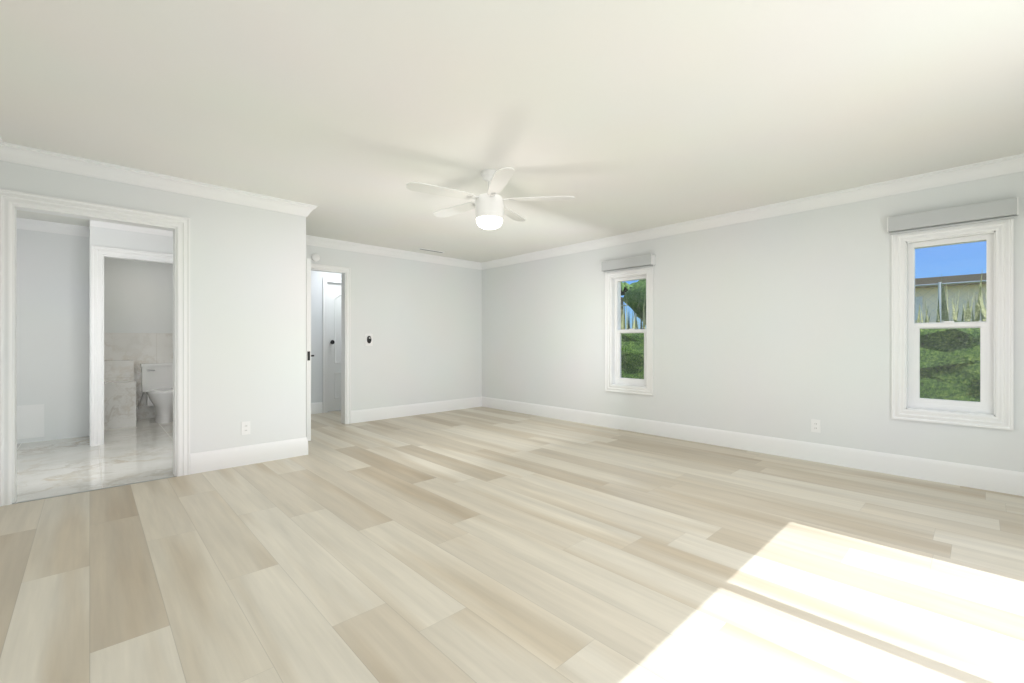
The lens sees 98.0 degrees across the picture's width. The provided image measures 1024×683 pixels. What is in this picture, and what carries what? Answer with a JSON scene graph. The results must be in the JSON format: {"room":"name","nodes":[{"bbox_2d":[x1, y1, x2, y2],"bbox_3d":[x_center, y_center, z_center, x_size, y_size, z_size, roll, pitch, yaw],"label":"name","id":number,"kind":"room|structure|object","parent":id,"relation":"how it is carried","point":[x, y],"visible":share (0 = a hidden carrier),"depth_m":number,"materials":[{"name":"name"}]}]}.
{"room":"empty bedroom","nodes":[
{"label":"empty bedroom","id":0,"kind":"room"},
{"bbox_2d":[16,418,173,501],"bbox_3d":[-4.322,1.160,4.845,2.440,0.100,3.860,0,0,-43],"label":"floor","id":1,"kind":"structure","parent":0,"point":[142,450],"depth_m":4.12,"materials":[{"name":"white tile"}]},
{"bbox_2d":[104,360,135,429],"bbox_3d":[-5.622,0.685,5.601,1.326,0.850,0.706,0,0,-43],"label":"bathtub surround","id":2,"kind":"object","parent":1,"relation":"on","point":[119,397],"visible":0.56,"depth_m":5.74,"materials":[{"name":"stone"}]},
{"bbox_2d":[136,363,172,422],"bbox_3d":[-4.924,0.713,6.258,0.517,0.795,0.714,0,0,-43],"label":"toilet","id":3,"kind":"object","parent":1,"relation":"on","point":[157,383],"visible":0.85,"depth_m":6.26,"materials":[{"name":"ceramic"}]},
{"bbox_2d":[17,226,172,445],"bbox_3d":[-4.561,-0.110,5.184,2.320,2.440,0.800,0,0,-43],"label":"wall","id":4,"kind":"structure","parent":0,"point":[54,323],"depth_m":5.02,"materials":[{"name":"paint"}]},
{"bbox_2d":[17,404,43,438],"bbox_3d":[-5.375,0.880,4.821,0.424,0.364,0.006,0,0,-43],"label":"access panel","id":5,"kind":"structure","parent":4,"relation":"attached to","point":[30,421],"depth_m":4.89,"materials":[{"name":"white plastic"}]},
{"bbox_2d":[17,218,89,236],"bbox_3d":[-5.255,-1.277,4.884,0.900,0.106,0.081,0,0,-44],"label":"crown molding","id":6,"kind":"structure","parent":4,"relation":"attached to","point":[26,224],"depth_m":4.98,"materials":[{"name":"white wood"}]},
{"bbox_2d":[88,220,172,236],"bbox_3d":[-3.932,-1.277,5.175,1.420,0.106,0.081,0,0,-44],"label":"crown molding","id":7,"kind":"structure","parent":4,"relation":"attached to","point":[101,224],"depth_m":4.92,"materials":[{"name":"white wood"}]},
{"bbox_2d":[104,258,172,332],"bbox_3d":[-5.522,-0.110,6.284,2.440,2.440,0.120,0,0,-43],"label":"wall","id":8,"kind":"structure","parent":0,"point":[138,296],"depth_m":6.36,"materials":[{"name":"paint"}]},
{"bbox_2d":[104,333,172,418],"bbox_3d":[-5.521,0.495,6.195,2.320,1.230,0.012,0,0,-44],"label":"wall","id":9,"kind":"structure","parent":8,"relation":"attached to","point":[138,348],"depth_m":6.37,"materials":[{"name":"grey tile"}]},
{"bbox_2d":[0,160,305,453],"bbox_3d":[-2.948,-0.110,3.571,2.440,2.440,0.120,0,0,-43],"label":"wall","id":10,"kind":"structure","parent":0,"point":[247,313],"depth_m":3.96,"materials":[{"name":"paint"}]},
{"bbox_2d":[0,136,7,160],"bbox_3d":[-1.559,-1.277,0.974,0.081,0.106,5.560,0,0,-44],"label":"crown molding","id":11,"kind":"structure","parent":10,"relation":"attached to","point":[3,145],"depth_m":2.99,"materials":[{"name":"white wood"}]},
{"bbox_2d":[0,189,189,506],"bbox_3d":[-3.131,0.041,3.398,1.081,2.138,0.164,0,0,-44],"label":"door frame","id":12,"kind":"structure","parent":10,"relation":"attached to","point":[12,202],"depth_m":3.58,"materials":[{"name":"white wood"}]},
{"bbox_2d":[4,143,316,216],"bbox_3d":[-2.665,-1.277,3.702,2.011,0.106,0.081,0,0,-44],"label":"crown molding","id":13,"kind":"structure","parent":10,"relation":"attached to","point":[26,155],"depth_m":3.50,"materials":[{"name":"white wood"}]},
{"bbox_2d":[241,421,249,434],"bbox_3d":[-2.396,0.780,4.007,0.072,0.116,0.008,0,0,-43],"label":"electrical outlet","id":14,"kind":"object","parent":10,"relation":"attached to","point":[245,428],"visible":1,"depth_m":4.00,"materials":[{"name":"white plastic"}]},
{"bbox_2d":[190,437,307,473],"bbox_3d":[-2.354,1.025,4.042,0.930,0.170,0.016,0,0,-44],"label":"baseboard","id":15,"kind":"structure","parent":10,"relation":"attached to","point":[200,462],"depth_m":4.00,"materials":[{"name":"white wood"}]},
{"bbox_2d":[311,271,340,402],"bbox_3d":[-2.569,-0.110,7.364,3.330,2.440,0.120,0,0,-43],"label":"wall","id":16,"kind":"structure","parent":0,"point":[317,335],"depth_m":6.87,"materials":[{"name":"paint"}]},
{"bbox_2d":[311,402,322,413],"bbox_3d":[-3.337,1.025,6.541,1.085,0.170,0.016,0,0,-44],"label":"baseboard","id":17,"kind":"structure","parent":16,"relation":"attached to","point":[317,407],"depth_m":6.85,"materials":[{"name":"white wood"}]},
{"bbox_2d":[327,283,340,411],"bbox_3d":[-2.627,0.088,7.243,0.752,2.028,0.115,0,0,-43],"label":"hall door","id":18,"kind":"structure","parent":16,"relation":"in","point":[333,346],"depth_m":7.07,"materials":[{"name":"white wood"}]},
{"bbox_2d":[306,245,481,410],"bbox_3d":[-1.808,-0.110,6.474,3.450,2.440,0.120,0,0,-43],"label":"wall","id":19,"kind":"structure","parent":0,"point":[421,321],"depth_m":6.66,"materials":[{"name":"paint"}]},
{"bbox_2d":[306,258,313,440],"bbox_3d":[-2.511,0.091,5.203,0.158,2.022,0.756,0,0,-43],"label":"door leaf","id":20,"kind":"structure","parent":19,"relation":"in","point":[308,349],"depth_m":4.93,"materials":[{"name":"white wood"}]},
{"bbox_2d":[311,254,319,261],"bbox_3d":[-2.512,-1.075,5.698,0.100,0.100,0.034,0,0,-43],"label":"smoke detector","id":21,"kind":"object","parent":19,"relation":"attached to","point":[315,257],"visible":0.98,"depth_m":5.68,"materials":[{"name":"white plastic"}]},
{"bbox_2d":[311,263,350,423],"bbox_3d":[-2.551,0.059,5.768,0.876,2.103,0.156,0,0,-44],"label":"door frame","id":22,"kind":"structure","parent":19,"relation":"attached to","point":[345,280],"depth_m":6.01,"materials":[{"name":"white wood"}]},
{"bbox_2d":[365,334,372,345],"bbox_3d":[-1.988,-0.025,6.199,0.110,0.170,0.030,0,0,-43],"label":"light switch","id":23,"kind":"object","parent":19,"relation":"attached to","point":[368,339],"visible":1,"depth_m":6.19,"materials":[{"name":"black"}]},
{"bbox_2d":[306,235,479,269],"bbox_3d":[-1.731,-1.277,6.407,3.230,0.106,0.081,0,0,-44],"label":"crown molding","id":24,"kind":"structure","parent":19,"relation":"attached to","point":[310,240],"depth_m":6.35,"materials":[{"name":"white wood"}]},
{"bbox_2d":[351,396,481,423],"bbox_3d":[-1.358,1.025,6.806,2.280,0.170,0.016,0,0,-44],"label":"baseboard","id":25,"kind":"structure","parent":19,"relation":"attached to","point":[373,414],"depth_m":6.67,"materials":[{"name":"white wood"}]},
{"bbox_2d":[0,407,1023,682],"bbox_3d":[-0.513,1.160,3.773,5.690,0.100,8.420,0,0,-43],"label":"floor","id":26,"kind":"structure","parent":0,"point":[480,545],"depth_m":2.18,"materials":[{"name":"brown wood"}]},
{"bbox_2d":[0,0,1023,262],"bbox_3d":[-1.044,-1.380,4.042,6.090,0.100,9.540,0,0,-43],"label":"ceiling","id":27,"kind":"structure","parent":0,"point":[350,118],"depth_m":2.46,"materials":[{"name":"paint"}]},
{"bbox_2d":[419,248,444,252],"bbox_3d":[-1.174,-1.325,6.496,0.420,0.009,0.070,0,0,-43],"label":"ceiling vent","id":28,"kind":"object","parent":27,"relation":"in","point":[431,250],"visible":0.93,"depth_m":6.46,"materials":[{"name":"white metal"}]},
{"bbox_2d":[406,167,574,229],"bbox_3d":[-0.218,-1.108,3.518,1.266,0.444,1.241,0,0,-43],"label":"ceiling fan","id":29,"kind":"object","parent":27,"relation":"hanging from","point":[490,208],"visible":1,"depth_m":3.41,"materials":[{"name":"white plastic"}]},
{"bbox_2d":[482,171,1023,471],"bbox_3d":[1.478,-0.110,5.662,0.200,2.440,8.420,0,0,-43],"label":"wall","id":30,"kind":"structure","parent":0,"point":[778,326],"depth_m":4.45,"materials":[{"name":"paint"}]},
{"bbox_2d":[605,265,653,395],"bbox_3d":[1.496,-0.133,5.583,0.162,1.551,0.676,0,0,-43],"label":"window","id":31,"kind":"structure","parent":30,"relation":"in","point":[614,380],"depth_m":5.65,"materials":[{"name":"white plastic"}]},
{"bbox_2d":[601,254,654,272],"bbox_3d":[1.424,-0.958,5.514,0.081,0.140,0.718,0,0,-43],"label":"window blind","id":32,"kind":"object","parent":31,"relation":"attached to","point":[644,261],"visible":1,"depth_m":5.47,"materials":[{"name":"white plastic"}]},
{"bbox_2d":[480,153,1023,269],"bbox_3d":[1.823,-1.277,5.094,0.081,0.106,6.880,0,0,-44],"label":"crown molding","id":33,"kind":"structure","parent":30,"relation":"attached to","point":[1015,163],"depth_m":4.13,"materials":[{"name":"white wood"}]},
{"bbox_2d":[482,396,1023,495],"bbox_3d":[1.847,1.025,5.117,0.016,0.170,6.880,0,0,-44],"label":"baseboard","id":34,"kind":"structure","parent":30,"relation":"attached to","point":[989,479],"depth_m":4.16,"materials":[{"name":"white wood"}]},
{"bbox_2d":[811,419,820,432],"bbox_3d":[2.807,0.780,4.111,0.008,0.116,0.072,0,0,-43],"label":"electrical outlet","id":35,"kind":"object","parent":30,"relation":"attached to","point":[815,425],"visible":1,"depth_m":4.11,"materials":[{"name":"white plastic"}]},
{"bbox_2d":[892,219,1013,429],"bbox_3d":[3.455,-0.133,3.520,0.162,1.551,0.676,0,0,-43],"label":"window","id":36,"kind":"structure","parent":30,"relation":"in","point":[993,408],"depth_m":3.45,"materials":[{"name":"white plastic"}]},
{"bbox_2d":[887,197,1018,234],"bbox_3d":[3.382,-0.958,3.451,0.081,0.140,0.718,0,0,-43],"label":"window blind","id":37,"kind":"object","parent":36,"relation":"attached to","point":[1005,209],"visible":0.98,"depth_m":3.40,"materials":[{"name":"white plastic"}]},
{"label":"outside","id":38,"kind":"structure","parent":0,"visible":0},
{"bbox_3d":[20.158,1.510,26.022,54.930,0.200,70.000,0,0,-44],"label":"ground","id":39,"kind":"structure","parent":38,"visible":0},
{"bbox_2d":[621,274,985,401],"bbox_3d":[6.364,-1.907,15.573,17.645,6.773,31.881,0,0,-43],"label":"greenery","id":40,"kind":"object","parent":39,"relation":"on","point":[939,334],"depth_m":5.35,"materials":[{"name":"green plant"}]},
{"bbox_2d":[915,273,985,322],"bbox_3d":[19.093,-0.215,13.293,11.000,3.250,22.000,0,0,-43],"label":"building","id":41,"kind":"structure","parent":39,"relation":"on","point":[918,297],"depth_m":12.75,"materials":[{"name":"paint"}]}
]}

